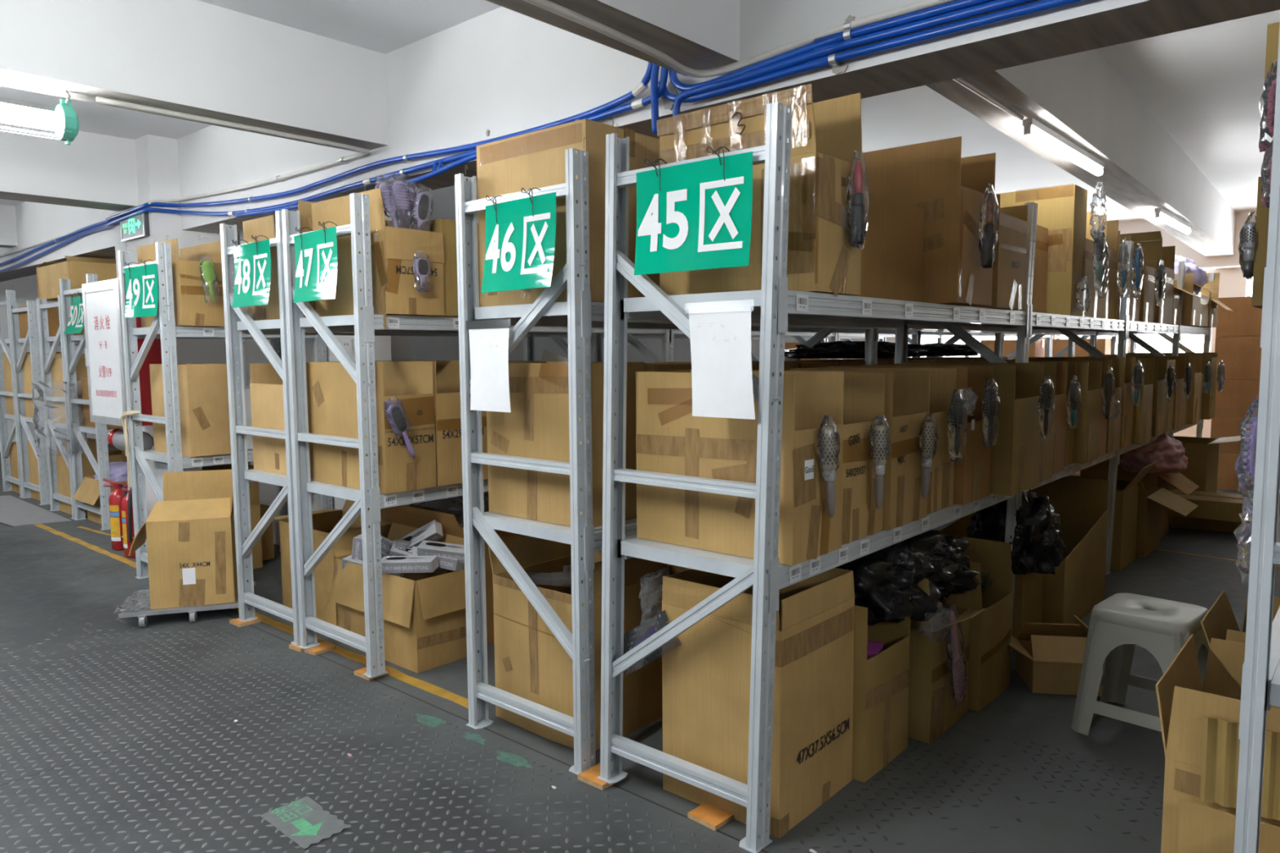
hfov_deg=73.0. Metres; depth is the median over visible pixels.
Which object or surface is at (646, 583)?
plastic bag
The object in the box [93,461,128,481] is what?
bundle
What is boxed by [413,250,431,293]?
hairbrush
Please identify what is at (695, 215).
sign
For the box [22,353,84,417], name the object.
carton
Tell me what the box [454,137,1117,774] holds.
storage rack
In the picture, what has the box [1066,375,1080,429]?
hairbrush
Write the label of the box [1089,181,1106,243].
plastic bag
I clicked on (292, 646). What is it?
plywood shim
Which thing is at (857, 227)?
hairbrush
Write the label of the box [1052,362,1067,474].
carton
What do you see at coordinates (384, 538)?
box
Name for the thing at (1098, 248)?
hairbrush
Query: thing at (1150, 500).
carton
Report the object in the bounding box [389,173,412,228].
hairbrush
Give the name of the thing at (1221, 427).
carton
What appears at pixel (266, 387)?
carton
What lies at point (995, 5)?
conduit
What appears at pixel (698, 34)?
ceiling beam
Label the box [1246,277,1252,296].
window
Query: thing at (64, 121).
lamp
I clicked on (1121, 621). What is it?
plastic stool
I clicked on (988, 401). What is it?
hairbrush
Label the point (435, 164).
conduit
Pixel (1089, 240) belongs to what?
carton
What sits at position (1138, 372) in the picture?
hairbrush
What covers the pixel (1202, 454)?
carton
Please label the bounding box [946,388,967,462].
hairbrush
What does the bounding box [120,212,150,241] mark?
exit sign
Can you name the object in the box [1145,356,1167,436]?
carton
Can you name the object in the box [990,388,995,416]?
cushion
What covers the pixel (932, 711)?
carton
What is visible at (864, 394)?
carton
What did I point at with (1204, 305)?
carton
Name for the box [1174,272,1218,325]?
carton
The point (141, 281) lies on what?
sign
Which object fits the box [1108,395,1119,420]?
scrap
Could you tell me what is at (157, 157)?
column
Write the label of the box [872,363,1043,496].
carton
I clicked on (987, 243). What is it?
hairbrush
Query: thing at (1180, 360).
carton
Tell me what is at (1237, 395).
carton
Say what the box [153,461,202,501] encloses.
box
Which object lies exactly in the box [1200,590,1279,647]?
carton
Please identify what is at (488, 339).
paper sheet
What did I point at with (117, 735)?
floor
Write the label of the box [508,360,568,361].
carton
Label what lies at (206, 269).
hairbrush
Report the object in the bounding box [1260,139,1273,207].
hairbrush
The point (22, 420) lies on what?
storage rack
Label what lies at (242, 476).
storage rack
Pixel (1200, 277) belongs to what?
garment
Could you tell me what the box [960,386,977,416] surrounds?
scrap
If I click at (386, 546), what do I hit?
box
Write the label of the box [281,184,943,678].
storage rack
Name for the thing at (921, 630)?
scrap
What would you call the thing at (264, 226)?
carton
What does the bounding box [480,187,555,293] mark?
sign
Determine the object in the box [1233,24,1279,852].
storage rack
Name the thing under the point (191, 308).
carton
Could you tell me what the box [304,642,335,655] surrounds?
plywood shim
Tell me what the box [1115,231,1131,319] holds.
carton
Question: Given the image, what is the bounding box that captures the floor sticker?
[260,795,351,848]
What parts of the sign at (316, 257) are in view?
tie cord, character frame, tie cord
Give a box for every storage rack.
[0,285,61,497]
[8,298,79,505]
[35,295,244,519]
[59,268,244,530]
[117,235,333,578]
[219,202,879,645]
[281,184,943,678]
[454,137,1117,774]
[596,89,1214,852]
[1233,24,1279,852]
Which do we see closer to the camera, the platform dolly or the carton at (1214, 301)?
the platform dolly
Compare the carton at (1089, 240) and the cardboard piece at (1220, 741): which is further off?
the carton at (1089, 240)
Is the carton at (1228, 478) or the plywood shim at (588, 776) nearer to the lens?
the plywood shim at (588, 776)
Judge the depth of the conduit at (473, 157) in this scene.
4.04 m
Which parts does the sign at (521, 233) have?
tie cord, tie cord, character frame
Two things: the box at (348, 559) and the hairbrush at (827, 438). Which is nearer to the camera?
the hairbrush at (827, 438)
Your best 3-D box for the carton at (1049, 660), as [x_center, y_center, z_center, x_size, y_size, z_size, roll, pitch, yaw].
[1.687,0.931,3.572,0.360,0.253,0.269,0,5,10]
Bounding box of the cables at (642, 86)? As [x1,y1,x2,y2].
[0,62,652,266]
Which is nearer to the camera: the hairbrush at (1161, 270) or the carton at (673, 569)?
the carton at (673, 569)
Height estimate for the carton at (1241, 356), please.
0.407 m
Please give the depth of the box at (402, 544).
3.93 m
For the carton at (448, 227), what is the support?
on the storage rack at (364, 323)
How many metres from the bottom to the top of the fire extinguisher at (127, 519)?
0.508 m
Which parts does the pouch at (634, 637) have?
handle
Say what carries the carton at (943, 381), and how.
on the storage rack at (775, 307)
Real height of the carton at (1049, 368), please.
0.527 m
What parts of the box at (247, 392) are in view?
lid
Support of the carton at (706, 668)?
on the floor
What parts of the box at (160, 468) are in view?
lid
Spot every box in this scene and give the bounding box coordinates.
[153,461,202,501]
[237,386,253,448]
[342,555,389,573]
[351,533,369,560]
[368,537,392,556]
[369,535,391,557]
[381,539,397,556]
[381,555,439,573]
[388,544,444,573]
[389,538,410,577]
[391,520,443,548]
[408,550,464,570]
[411,546,417,555]
[417,540,476,563]
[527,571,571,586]
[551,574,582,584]
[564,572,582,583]
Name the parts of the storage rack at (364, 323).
post, foot plate, shelf panel, post, shelf panel, foot plate, post, post, post, post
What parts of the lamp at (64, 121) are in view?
guard rod, guard rod, guard rod, guard rod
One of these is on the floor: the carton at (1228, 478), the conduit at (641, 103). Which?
the carton at (1228, 478)
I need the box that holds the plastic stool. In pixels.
[1071,592,1209,735]
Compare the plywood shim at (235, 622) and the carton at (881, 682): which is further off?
the plywood shim at (235, 622)
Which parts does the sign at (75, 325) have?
character frame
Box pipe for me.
[107,428,154,452]
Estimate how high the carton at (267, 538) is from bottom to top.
0.350 m
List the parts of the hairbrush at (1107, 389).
handle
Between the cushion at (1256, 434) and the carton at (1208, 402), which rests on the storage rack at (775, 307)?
the carton at (1208, 402)
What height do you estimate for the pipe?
0.201 m
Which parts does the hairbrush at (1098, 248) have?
handle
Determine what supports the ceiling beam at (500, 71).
attached to the ceiling
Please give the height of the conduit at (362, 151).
0.092 m
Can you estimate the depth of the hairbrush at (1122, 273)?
4.91 m
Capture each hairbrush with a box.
[199,257,219,302]
[374,175,405,227]
[384,396,415,458]
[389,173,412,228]
[395,179,417,228]
[406,190,425,230]
[409,184,433,231]
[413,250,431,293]
[817,415,839,517]
[845,151,869,249]
[867,414,890,509]
[919,413,938,497]
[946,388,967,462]
[978,183,999,268]
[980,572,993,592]
[981,378,999,448]
[1036,375,1055,439]
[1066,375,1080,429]
[1092,224,1106,290]
[1097,243,1109,298]
[1101,367,1115,419]
[1117,237,1129,297]
[1130,360,1143,405]
[1131,244,1143,298]
[1155,260,1166,306]
[1164,362,1176,402]
[1182,362,1193,399]
[1202,360,1212,394]
[1216,360,1225,392]
[1235,395,1258,492]
[1238,210,1256,279]
[1258,59,1277,151]
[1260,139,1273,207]
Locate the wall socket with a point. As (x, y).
(348, 344)
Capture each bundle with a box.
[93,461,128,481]
[409,491,488,527]
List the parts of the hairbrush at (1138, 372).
handle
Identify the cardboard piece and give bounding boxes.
[1177,798,1279,852]
[1200,715,1279,821]
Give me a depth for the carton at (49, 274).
7.44 m
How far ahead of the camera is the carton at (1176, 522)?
6.51 m
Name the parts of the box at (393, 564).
printed handle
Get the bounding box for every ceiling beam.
[0,0,387,151]
[0,0,1279,281]
[0,122,138,211]
[0,204,17,248]
[486,0,739,75]
[925,48,1235,256]
[1118,210,1256,269]
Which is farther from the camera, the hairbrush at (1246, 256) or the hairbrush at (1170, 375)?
the hairbrush at (1170, 375)
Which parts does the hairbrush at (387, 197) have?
handle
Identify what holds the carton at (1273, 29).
on the carton
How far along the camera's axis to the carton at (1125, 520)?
5.38 m
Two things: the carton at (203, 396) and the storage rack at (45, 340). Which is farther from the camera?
the storage rack at (45, 340)
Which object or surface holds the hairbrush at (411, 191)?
in the carton at (393, 249)
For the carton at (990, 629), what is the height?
0.591 m
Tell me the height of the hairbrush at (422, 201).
0.281 m
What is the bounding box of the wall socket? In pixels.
[341,338,353,353]
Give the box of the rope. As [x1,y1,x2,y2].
[120,410,141,489]
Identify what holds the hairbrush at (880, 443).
attached to the carton at (864, 394)
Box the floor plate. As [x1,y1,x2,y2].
[0,495,71,527]
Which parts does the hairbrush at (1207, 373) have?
handle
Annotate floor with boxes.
[0,443,1279,852]
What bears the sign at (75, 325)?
attached to the storage rack at (71, 361)
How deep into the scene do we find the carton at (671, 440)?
2.54 m
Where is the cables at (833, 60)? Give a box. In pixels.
[657,0,1084,102]
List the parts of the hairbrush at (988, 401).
handle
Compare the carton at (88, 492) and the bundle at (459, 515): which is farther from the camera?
the carton at (88, 492)
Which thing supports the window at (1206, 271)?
in the wall at (1233, 283)
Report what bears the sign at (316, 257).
attached to the storage rack at (364, 323)
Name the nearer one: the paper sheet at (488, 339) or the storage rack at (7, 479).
the paper sheet at (488, 339)
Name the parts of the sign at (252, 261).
tie cord, character frame, tie cord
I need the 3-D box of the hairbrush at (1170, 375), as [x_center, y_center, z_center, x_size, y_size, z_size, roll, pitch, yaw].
[3.504,-0.290,5.720,0.062,0.266,0.123,4,7,41]
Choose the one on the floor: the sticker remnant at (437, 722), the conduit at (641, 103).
the sticker remnant at (437, 722)
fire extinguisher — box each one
[102,478,127,550]
[120,481,144,558]
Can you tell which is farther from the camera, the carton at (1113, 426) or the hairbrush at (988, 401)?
the carton at (1113, 426)
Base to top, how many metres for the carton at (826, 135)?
0.600 m
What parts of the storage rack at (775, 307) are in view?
foot plate, post, shelf panel, shelf panel, foot plate, post, shelf panel, shelf panel, post, shelf panel, shelf panel, shelf panel, shelf panel, post, shelf panel, shelf panel, shelf panel, post, shelf panel, post, post, shelf panel, post, post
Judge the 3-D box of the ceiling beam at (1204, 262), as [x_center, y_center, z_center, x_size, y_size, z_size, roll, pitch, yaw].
[4.694,-2.214,11.365,22.000,0.585,0.270,4,7,41]
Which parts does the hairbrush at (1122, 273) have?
handle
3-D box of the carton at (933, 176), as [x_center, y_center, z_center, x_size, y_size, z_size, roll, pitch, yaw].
[1.001,-0.738,3.309,0.584,0.572,0.350,4,7,41]
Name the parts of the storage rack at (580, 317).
post, foot plate, shelf panel, shelf panel, foot plate, post, post, post, post, post, post, post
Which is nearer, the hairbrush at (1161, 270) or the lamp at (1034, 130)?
the lamp at (1034, 130)
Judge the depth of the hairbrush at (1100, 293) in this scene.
4.54 m
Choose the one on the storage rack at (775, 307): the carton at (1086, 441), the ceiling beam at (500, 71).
the carton at (1086, 441)
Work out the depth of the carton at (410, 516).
4.08 m
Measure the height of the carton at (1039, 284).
0.422 m
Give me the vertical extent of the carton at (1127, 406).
0.532 m
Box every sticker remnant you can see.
[415,713,445,727]
[462,732,488,744]
[495,751,533,768]
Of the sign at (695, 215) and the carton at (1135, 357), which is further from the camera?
the carton at (1135, 357)
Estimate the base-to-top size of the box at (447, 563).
0.088 m
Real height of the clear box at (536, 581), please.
0.028 m
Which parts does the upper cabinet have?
door handle, door, mounting frame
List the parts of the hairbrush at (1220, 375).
handle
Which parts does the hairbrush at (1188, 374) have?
handle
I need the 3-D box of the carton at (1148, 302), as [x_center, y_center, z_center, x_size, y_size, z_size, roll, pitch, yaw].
[3.157,-0.906,5.838,0.509,0.422,0.361,4,7,41]
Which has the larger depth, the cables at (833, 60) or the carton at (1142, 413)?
the carton at (1142, 413)
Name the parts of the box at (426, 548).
printed handle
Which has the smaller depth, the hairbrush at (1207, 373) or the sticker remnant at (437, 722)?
the sticker remnant at (437, 722)
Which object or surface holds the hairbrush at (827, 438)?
attached to the carton at (671, 440)
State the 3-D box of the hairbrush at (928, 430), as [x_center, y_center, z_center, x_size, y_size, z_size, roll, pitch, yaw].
[0.976,0.097,2.935,0.085,0.291,0.059,-4,6,-33]
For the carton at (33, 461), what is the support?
on the floor
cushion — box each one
[391,406,406,431]
[417,194,428,219]
[417,258,428,275]
[956,399,963,425]
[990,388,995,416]
[1046,384,1051,408]
[1161,265,1164,280]
[1254,434,1257,467]
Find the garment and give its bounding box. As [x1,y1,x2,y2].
[1173,254,1208,294]
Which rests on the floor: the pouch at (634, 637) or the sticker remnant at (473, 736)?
the sticker remnant at (473, 736)
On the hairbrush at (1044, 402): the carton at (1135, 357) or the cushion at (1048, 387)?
the cushion at (1048, 387)
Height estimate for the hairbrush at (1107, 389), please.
0.283 m
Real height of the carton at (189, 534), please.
0.655 m
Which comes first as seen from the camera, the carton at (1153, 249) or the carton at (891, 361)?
the carton at (891, 361)
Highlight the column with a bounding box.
[112,134,238,521]
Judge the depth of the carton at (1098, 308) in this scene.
4.77 m
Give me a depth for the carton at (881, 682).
2.82 m
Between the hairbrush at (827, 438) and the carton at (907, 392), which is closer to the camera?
the hairbrush at (827, 438)
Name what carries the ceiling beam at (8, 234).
attached to the ceiling
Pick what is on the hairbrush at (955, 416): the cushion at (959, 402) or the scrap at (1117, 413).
the cushion at (959, 402)
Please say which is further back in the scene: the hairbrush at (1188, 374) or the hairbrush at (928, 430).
the hairbrush at (1188, 374)
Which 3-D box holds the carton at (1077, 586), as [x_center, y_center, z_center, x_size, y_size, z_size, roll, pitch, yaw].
[2.047,0.632,4.624,0.636,0.660,0.813,4,7,41]
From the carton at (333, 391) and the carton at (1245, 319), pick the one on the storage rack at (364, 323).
the carton at (333, 391)
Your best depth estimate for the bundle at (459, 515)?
4.57 m
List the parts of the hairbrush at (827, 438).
handle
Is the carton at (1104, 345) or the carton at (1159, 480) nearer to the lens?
the carton at (1159, 480)
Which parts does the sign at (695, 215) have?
tie cord, tie cord, character frame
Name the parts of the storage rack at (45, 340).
post, shelf panel, shelf panel, post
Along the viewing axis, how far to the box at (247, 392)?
5.34 m
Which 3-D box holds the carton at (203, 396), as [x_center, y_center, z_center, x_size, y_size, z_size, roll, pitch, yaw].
[-2.708,-0.111,5.213,0.565,0.530,0.244,4,7,41]
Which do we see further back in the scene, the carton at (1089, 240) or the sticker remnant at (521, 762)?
the carton at (1089, 240)
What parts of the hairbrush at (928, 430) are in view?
handle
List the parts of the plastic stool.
panel, seat, panel, panel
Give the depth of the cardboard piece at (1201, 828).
1.86 m
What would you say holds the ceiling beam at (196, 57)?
attached to the ceiling
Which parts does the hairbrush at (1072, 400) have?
handle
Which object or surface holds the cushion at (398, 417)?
on the hairbrush at (397, 420)
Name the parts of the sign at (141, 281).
tie cord, tie cord, character frame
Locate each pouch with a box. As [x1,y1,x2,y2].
[623,609,669,675]
[866,640,883,659]
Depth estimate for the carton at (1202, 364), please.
6.98 m
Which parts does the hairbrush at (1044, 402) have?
handle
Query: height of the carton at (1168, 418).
0.522 m
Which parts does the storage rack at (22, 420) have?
post, shelf panel, shelf panel, post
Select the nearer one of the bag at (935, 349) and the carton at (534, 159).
the carton at (534, 159)
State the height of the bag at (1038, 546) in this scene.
0.432 m
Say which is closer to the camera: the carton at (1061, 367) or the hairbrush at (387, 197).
the hairbrush at (387, 197)
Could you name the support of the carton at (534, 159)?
on the storage rack at (580, 317)
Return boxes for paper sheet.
[466,319,511,412]
[685,299,755,419]
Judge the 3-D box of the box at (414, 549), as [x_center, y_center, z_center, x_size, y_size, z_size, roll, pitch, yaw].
[-0.920,0.603,3.958,0.262,0.130,0.088,-3,6,-28]
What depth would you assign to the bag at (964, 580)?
3.20 m
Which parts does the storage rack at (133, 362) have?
post, foot plate, post, shelf panel, shelf panel, post, post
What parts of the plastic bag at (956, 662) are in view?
handle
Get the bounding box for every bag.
[31,381,88,457]
[784,340,928,358]
[835,529,959,625]
[907,342,979,356]
[930,534,980,597]
[945,601,966,709]
[964,488,1066,574]
[1119,433,1187,473]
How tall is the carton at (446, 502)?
0.841 m
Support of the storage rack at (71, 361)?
on the floor
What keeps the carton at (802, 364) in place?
on the storage rack at (580, 317)
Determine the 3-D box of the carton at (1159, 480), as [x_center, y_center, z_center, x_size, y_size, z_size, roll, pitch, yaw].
[3.643,0.472,6.339,0.687,0.656,0.605,4,7,41]
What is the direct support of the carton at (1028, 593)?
on the floor
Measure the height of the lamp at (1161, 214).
0.092 m
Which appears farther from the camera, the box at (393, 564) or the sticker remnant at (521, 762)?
the box at (393, 564)
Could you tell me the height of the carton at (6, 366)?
0.620 m
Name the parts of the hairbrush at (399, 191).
handle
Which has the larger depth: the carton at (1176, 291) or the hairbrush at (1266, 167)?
the carton at (1176, 291)
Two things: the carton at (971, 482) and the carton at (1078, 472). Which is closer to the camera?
the carton at (971, 482)
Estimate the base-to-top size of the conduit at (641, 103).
0.215 m
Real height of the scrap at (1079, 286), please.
0.180 m
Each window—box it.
[1056,269,1215,352]
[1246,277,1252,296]
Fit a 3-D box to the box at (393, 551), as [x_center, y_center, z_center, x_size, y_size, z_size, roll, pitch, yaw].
[-1.012,0.602,3.938,0.258,0.135,0.081,-1,5,-10]
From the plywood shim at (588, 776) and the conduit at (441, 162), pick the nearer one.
the plywood shim at (588, 776)
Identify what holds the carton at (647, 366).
on the storage rack at (580, 317)
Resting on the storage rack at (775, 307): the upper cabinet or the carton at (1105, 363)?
the carton at (1105, 363)
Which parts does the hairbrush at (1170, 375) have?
handle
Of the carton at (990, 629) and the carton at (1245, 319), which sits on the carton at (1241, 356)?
the carton at (1245, 319)
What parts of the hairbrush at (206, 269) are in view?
handle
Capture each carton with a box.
[2,351,61,414]
[9,438,63,493]
[17,305,84,338]
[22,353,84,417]
[27,437,101,501]
[35,255,116,301]
[50,358,87,424]
[55,449,127,515]
[72,475,128,525]
[80,377,123,429]
[128,469,238,609]
[137,238,224,327]
[149,363,231,457]
[202,463,262,568]
[242,200,315,320]
[249,362,313,478]
[259,503,274,560]
[259,503,466,673]
[273,499,391,626]
[307,187,444,328]
[309,360,436,493]
[380,497,463,520]
[384,360,488,486]
[384,505,528,645]
[386,220,409,226]
[408,218,479,316]
[476,118,659,306]
[486,361,644,527]
[488,535,669,750]
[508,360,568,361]
[635,369,844,565]
[644,363,691,371]
[653,360,799,370]
[657,84,862,296]
[662,568,854,839]
[669,564,689,575]
[755,368,929,529]
[785,342,843,359]
[796,367,956,514]
[798,360,889,365]
[798,361,838,368]
[826,359,936,364]
[827,364,993,505]
[841,373,884,545]
[852,596,911,782]
[853,191,924,302]
[857,357,974,361]
[862,136,995,306]
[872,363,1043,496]
[900,361,1056,482]
[907,555,985,743]
[921,356,1007,360]
[939,476,1109,624]
[941,533,1012,711]
[960,360,1076,466]
[970,194,1027,311]
[980,339,1044,359]
[984,360,1109,456]
[995,184,1087,315]
[1004,359,1123,453]
[1008,614,1104,696]
[1010,572,1043,651]
[1016,225,1048,313]
[1028,356,1135,448]
[1044,338,1111,356]
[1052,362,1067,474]
[1067,475,1198,558]
[1071,471,1079,475]
[1072,361,1102,463]
[1080,210,1096,317]
[1080,450,1199,538]
[1092,228,1106,318]
[1092,355,1189,426]
[1095,214,1118,319]
[1104,354,1202,424]
[1110,461,1157,571]
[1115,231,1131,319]
[1120,231,1175,324]
[1125,352,1217,419]
[1125,355,1185,430]
[1128,245,1142,321]
[1132,358,1154,444]
[1135,356,1175,433]
[1135,357,1155,433]
[1139,255,1157,323]
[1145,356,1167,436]
[1155,634,1279,852]
[1168,435,1248,519]
[1168,488,1246,522]
[1169,513,1248,533]
[1170,273,1200,324]
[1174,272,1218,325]
[1188,289,1209,326]
[1197,272,1232,327]
[1199,355,1204,420]
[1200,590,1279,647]
[1210,416,1251,453]
[1214,335,1262,379]
[1214,378,1259,417]
[1215,296,1262,336]
[1217,451,1254,491]
[1251,176,1269,308]
[1264,22,1279,80]
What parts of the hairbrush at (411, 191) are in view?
handle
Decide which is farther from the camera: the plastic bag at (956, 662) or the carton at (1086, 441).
the carton at (1086, 441)
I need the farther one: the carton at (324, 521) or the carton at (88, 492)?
the carton at (88, 492)
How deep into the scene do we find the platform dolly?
4.44 m
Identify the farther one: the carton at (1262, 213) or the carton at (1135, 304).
the carton at (1135, 304)
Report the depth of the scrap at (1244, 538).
1.80 m
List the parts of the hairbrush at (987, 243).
handle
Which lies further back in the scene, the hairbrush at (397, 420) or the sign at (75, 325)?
the sign at (75, 325)
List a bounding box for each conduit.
[0,66,668,272]
[0,96,369,257]
[234,128,542,217]
[431,161,437,171]
[437,160,443,168]
[523,0,955,77]
[650,63,659,133]
[668,0,993,91]
[672,0,1035,115]
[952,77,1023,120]
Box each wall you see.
[0,274,459,452]
[508,267,1247,437]
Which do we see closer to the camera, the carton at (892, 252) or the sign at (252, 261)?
the carton at (892, 252)
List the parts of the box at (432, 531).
printed handle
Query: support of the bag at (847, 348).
on the carton at (891, 361)
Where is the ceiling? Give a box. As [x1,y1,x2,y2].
[0,0,1279,258]
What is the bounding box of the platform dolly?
[113,581,255,627]
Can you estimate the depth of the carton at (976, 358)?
5.80 m
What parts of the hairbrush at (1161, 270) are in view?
handle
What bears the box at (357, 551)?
in the carton at (424, 614)
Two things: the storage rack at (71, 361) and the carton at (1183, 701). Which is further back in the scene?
the storage rack at (71, 361)
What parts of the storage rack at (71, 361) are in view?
post, shelf panel, shelf panel, post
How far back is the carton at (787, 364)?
3.74 m
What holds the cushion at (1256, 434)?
on the hairbrush at (1246, 460)
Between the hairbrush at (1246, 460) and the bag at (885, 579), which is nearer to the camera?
the hairbrush at (1246, 460)
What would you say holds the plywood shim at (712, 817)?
on the floor
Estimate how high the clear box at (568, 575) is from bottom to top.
0.028 m
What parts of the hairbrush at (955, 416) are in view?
handle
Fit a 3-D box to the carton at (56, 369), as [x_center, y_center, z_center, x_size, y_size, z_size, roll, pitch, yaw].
[-4.822,-0.325,7.660,0.508,0.560,0.527,4,7,41]
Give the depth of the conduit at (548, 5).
2.64 m
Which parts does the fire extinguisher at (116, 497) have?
valve handle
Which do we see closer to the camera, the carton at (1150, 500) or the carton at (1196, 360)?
the carton at (1150, 500)
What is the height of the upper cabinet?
0.935 m
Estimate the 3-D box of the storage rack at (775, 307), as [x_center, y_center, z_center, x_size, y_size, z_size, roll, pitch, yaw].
[2.392,-0.111,5.081,0.656,2.059,6.970,4,7,41]
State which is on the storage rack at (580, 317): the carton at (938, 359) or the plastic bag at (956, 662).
the carton at (938, 359)
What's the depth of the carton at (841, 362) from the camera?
4.39 m
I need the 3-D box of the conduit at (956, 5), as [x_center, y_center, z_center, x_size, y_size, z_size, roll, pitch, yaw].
[2.142,-1.098,1.338,5.398,0.124,0.049,4,7,41]
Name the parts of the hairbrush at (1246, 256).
handle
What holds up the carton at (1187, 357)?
on the storage rack at (775, 307)
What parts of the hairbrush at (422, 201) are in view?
handle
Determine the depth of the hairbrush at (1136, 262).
5.19 m
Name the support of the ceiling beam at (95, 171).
attached to the ceiling
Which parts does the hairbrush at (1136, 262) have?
handle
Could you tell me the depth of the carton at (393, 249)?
3.67 m
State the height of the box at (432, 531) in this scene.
0.198 m
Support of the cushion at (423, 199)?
on the hairbrush at (422, 201)
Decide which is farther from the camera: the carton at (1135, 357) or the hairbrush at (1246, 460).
the carton at (1135, 357)
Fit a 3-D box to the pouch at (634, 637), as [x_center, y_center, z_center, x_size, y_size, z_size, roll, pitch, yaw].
[0.026,0.681,2.733,0.288,0.246,0.044,4,7,41]
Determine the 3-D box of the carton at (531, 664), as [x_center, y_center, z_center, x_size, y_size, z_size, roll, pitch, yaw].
[-0.225,0.759,3.276,0.543,0.676,0.472,4,7,41]
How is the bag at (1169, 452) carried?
in the carton at (1159, 480)
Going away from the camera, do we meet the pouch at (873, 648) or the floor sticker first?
the floor sticker
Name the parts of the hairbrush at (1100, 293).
handle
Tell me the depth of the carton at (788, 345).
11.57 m
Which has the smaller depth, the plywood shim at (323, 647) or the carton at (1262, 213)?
the carton at (1262, 213)
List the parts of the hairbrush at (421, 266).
handle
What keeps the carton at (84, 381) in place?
on the storage rack at (71, 361)
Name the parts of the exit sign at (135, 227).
frame, frame, frame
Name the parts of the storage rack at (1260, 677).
shelf panel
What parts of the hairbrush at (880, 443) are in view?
handle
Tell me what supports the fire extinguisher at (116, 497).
on the floor
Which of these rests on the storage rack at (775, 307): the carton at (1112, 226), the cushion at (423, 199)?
the carton at (1112, 226)
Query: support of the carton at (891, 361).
on the storage rack at (580, 317)
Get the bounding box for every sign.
[63,292,84,333]
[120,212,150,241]
[124,259,158,318]
[231,235,271,307]
[293,221,337,302]
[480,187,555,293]
[634,146,752,275]
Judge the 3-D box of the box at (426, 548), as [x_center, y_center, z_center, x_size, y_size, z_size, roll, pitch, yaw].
[-0.868,0.564,3.892,0.256,0.091,0.082,0,5,7]
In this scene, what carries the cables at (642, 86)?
attached to the ceiling beam at (500, 71)
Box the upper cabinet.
[81,278,178,426]
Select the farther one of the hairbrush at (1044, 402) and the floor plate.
the floor plate
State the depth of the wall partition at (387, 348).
5.74 m
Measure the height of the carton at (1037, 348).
0.457 m
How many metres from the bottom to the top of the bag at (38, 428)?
0.628 m
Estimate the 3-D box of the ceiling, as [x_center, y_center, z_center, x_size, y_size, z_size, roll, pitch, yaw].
[-0.469,-2.050,5.434,22.400,0.200,16.400,4,7,41]
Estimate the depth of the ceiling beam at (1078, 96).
4.72 m
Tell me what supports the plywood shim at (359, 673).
on the floor
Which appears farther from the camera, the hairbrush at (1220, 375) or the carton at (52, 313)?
the carton at (52, 313)
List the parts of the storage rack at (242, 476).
post, foot plate, shelf panel, shelf panel, post, post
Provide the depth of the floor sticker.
2.55 m
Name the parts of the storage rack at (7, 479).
shelf panel, post, shelf panel, post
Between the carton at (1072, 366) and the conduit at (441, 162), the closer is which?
the conduit at (441, 162)
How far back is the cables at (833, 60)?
2.55 m
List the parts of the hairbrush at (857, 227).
handle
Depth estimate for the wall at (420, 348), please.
13.13 m
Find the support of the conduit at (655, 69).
attached to the conduit at (641, 103)
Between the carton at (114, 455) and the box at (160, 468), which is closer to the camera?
the box at (160, 468)
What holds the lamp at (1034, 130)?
attached to the ceiling beam at (1078, 96)
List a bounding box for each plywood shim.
[229,617,260,626]
[288,644,304,652]
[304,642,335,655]
[353,666,387,680]
[577,763,615,790]
[687,802,733,831]
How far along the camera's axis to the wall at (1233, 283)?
15.09 m
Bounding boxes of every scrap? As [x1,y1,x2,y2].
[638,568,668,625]
[918,600,952,642]
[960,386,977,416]
[1075,275,1090,311]
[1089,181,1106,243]
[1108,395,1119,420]
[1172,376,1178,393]
[1233,480,1253,583]
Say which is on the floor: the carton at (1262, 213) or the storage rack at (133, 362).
the storage rack at (133, 362)
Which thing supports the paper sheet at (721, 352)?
attached to the storage rack at (775, 307)
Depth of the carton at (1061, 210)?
4.26 m
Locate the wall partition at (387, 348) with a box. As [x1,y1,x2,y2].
[239,208,408,545]
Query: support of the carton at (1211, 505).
on the carton at (1176, 522)
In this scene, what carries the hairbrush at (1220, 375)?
attached to the carton at (1208, 402)
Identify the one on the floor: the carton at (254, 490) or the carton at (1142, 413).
the carton at (254, 490)
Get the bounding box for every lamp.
[0,89,79,144]
[1022,117,1104,176]
[1154,207,1191,234]
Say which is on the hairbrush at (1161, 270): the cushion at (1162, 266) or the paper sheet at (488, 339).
the cushion at (1162, 266)
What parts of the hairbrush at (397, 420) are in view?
handle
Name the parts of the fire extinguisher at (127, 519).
valve handle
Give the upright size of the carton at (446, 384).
0.550 m

